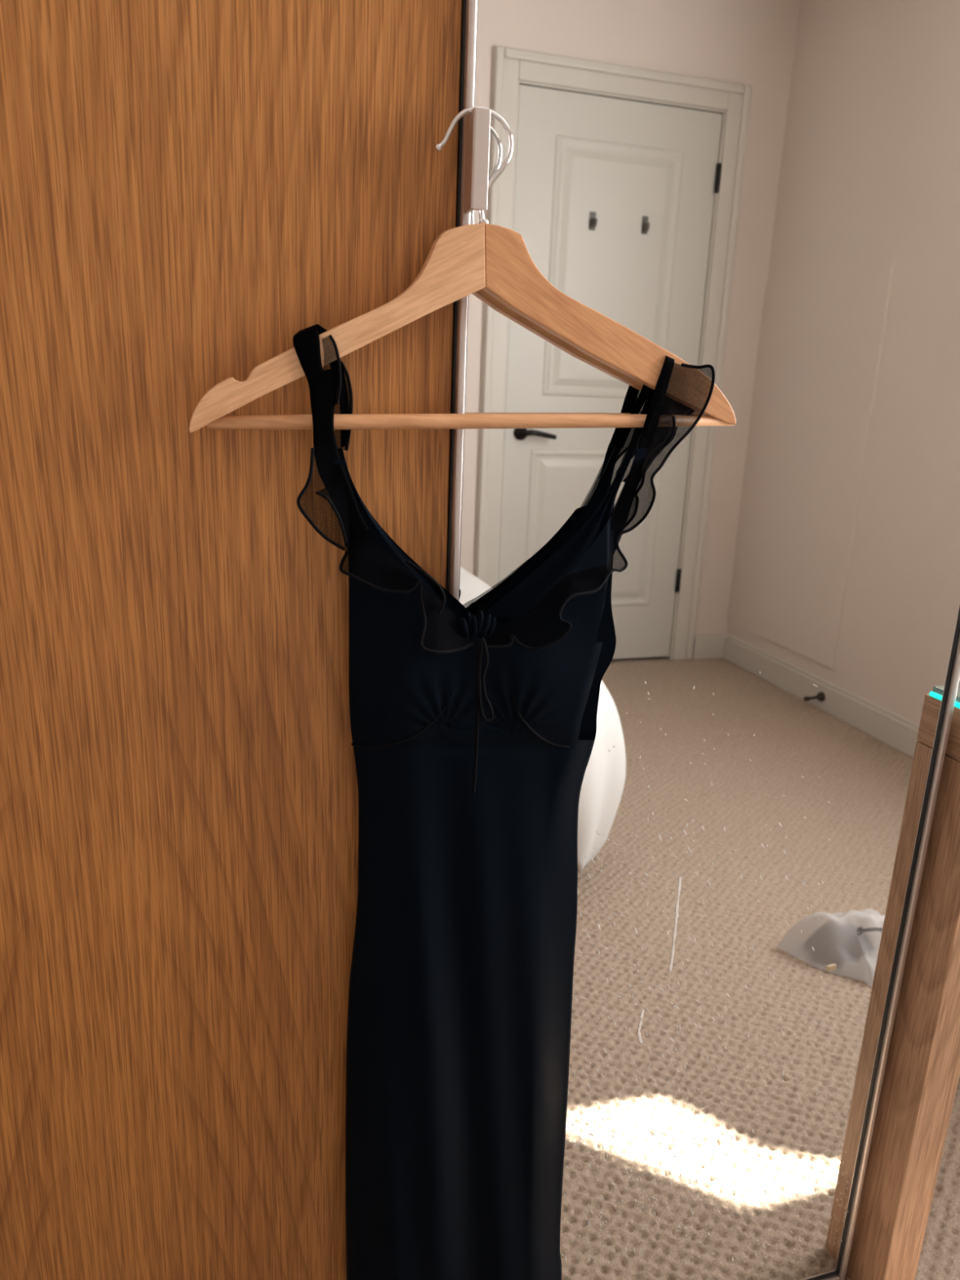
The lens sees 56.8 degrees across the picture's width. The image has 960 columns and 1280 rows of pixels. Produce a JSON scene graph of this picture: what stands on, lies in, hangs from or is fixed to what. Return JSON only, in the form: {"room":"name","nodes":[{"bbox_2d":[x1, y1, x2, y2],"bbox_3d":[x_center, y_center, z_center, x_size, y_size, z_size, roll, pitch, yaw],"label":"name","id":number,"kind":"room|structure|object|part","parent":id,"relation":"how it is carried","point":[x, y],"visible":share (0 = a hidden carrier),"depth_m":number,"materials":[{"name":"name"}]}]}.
{"room":"bedroom","nodes":[
{"label":"bedroom","id":0,"kind":"room"},
{"bbox_2d":[844,1074,959,1279],"bbox_3d":[0.404,1.121,0.158,3.706,0.097,3.409,-3,16,-17],"label":"floor","id":1,"kind":"structure","parent":0,"point":[940,1255],"depth_m":1.20,"materials":[{"name":"carpet"}]},
{"bbox_2d":[0,0,959,1279],"bbox_3d":[-0.523,-0.368,0.784,1.946,2.360,0.645,-3,16,-17],"label":"wardrobe","id":2,"kind":"object","parent":1,"relation":"on","point":[765,193],"visible":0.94,"depth_m":0.71,"materials":[{"name":"brown wood"}]},
{"bbox_3d":[-0.281,-0.286,0.579,0.543,2.294,0.022,-3,16,-17],"label":"oak door","id":3,"kind":"part","parent":2,"relation":"part of","materials":[{"name":"brown wood"}]},
{"bbox_2d":[188,106,736,432],"bbox_3d":[0.007,-0.260,0.643,0.427,0.224,0.012,-3,16,-17],"label":"hanger","id":4,"kind":"object","parent":2,"relation":"hanging from","point":[464,260],"visible":1,"depth_m":0.64,"materials":[{"name":"brown wood"}]},
{"bbox_3d":[-0.098,-0.219,0.622,0.208,0.149,0.012,-3,16,-17],"label":"arm","id":5,"kind":"part","parent":4,"relation":"part of","materials":[{"name":"brown wood"}]},
{"bbox_2d":[293,324,715,1279],"bbox_3d":[0.011,0.342,0.796,0.330,1.170,0.065,-3,16,-17],"label":"dress","id":6,"kind":"object","parent":4,"relation":"hanging from","point":[473,737],"visible":1,"depth_m":0.74,"materials":[{"name":"black fabric"}]},
{"bbox_3d":[-0.054,-0.079,0.681,0.112,0.133,0.006,-3,16,-17],"label":"panel","id":7,"kind":"part","parent":6,"relation":"part of","materials":[{"name":"black fabric"}]},
{"bbox_2d":[333,460,479,643],"bbox_3d":[-0.051,-0.061,0.658,0.113,0.139,0.018,1,16,-3],"label":"cup","id":8,"kind":"object","parent":6,"relation":"on","point":[372,562],"depth_m":0.66,"materials":[{"name":"black fabric"}]},
{"bbox_3d":[0.005,0.034,0.733,0.226,0.121,0.010,-3,16,-17],"label":"panel","id":9,"kind":"part","parent":6,"relation":"part of","materials":[{"name":"black fabric"}]},
{"bbox_3d":[0.062,-0.084,0.716,0.126,0.142,0.006,-3,16,-17],"label":"panel","id":10,"kind":"part","parent":6,"relation":"part of","materials":[{"name":"black fabric"}]},
{"bbox_2d":[506,448,648,643],"bbox_3d":[0.069,-0.071,0.693,0.136,0.154,0.018,-6,18,-28],"label":"cup","id":11,"kind":"object","parent":6,"relation":"on","point":[578,575],"depth_m":0.71,"materials":[{"name":"black fabric"}]},
{"bbox_3d":[0.105,-0.236,0.681,0.221,0.133,0.012,-3,16,-17],"label":"arm","id":12,"kind":"part","parent":4,"relation":"part of","materials":[{"name":"brown wood"}]},
{"bbox_3d":[-0.002,-0.333,0.619,0.012,0.063,0.020,-3,16,-17],"label":"pull handle","id":13,"kind":"part","parent":2,"relation":"part of","materials":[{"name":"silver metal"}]},
{"bbox_3d":[0.237,-0.302,0.722,0.516,2.278,0.005,-3,16,-17],"label":"mirror door","id":14,"kind":"part","parent":2,"relation":"part of","materials":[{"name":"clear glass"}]},
{"bbox_3d":[0.194,0.798,1.033,0.519,0.006,0.026,-3,16,-17],"label":"frame rail","id":15,"kind":"part","parent":2,"relation":"part of","materials":[{"name":"silver metal"}]},
{"bbox_2d":[845,679,959,1279],"bbox_3d":[1.060,0.343,1.412,1.357,0.772,0.548,-3,16,-17],"label":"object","id":16,"kind":"object","parent":1,"relation":"on","point":[922,1073],"visible":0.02,"depth_m":0.99,"materials":[{"name":"brown wood"}]}
]}

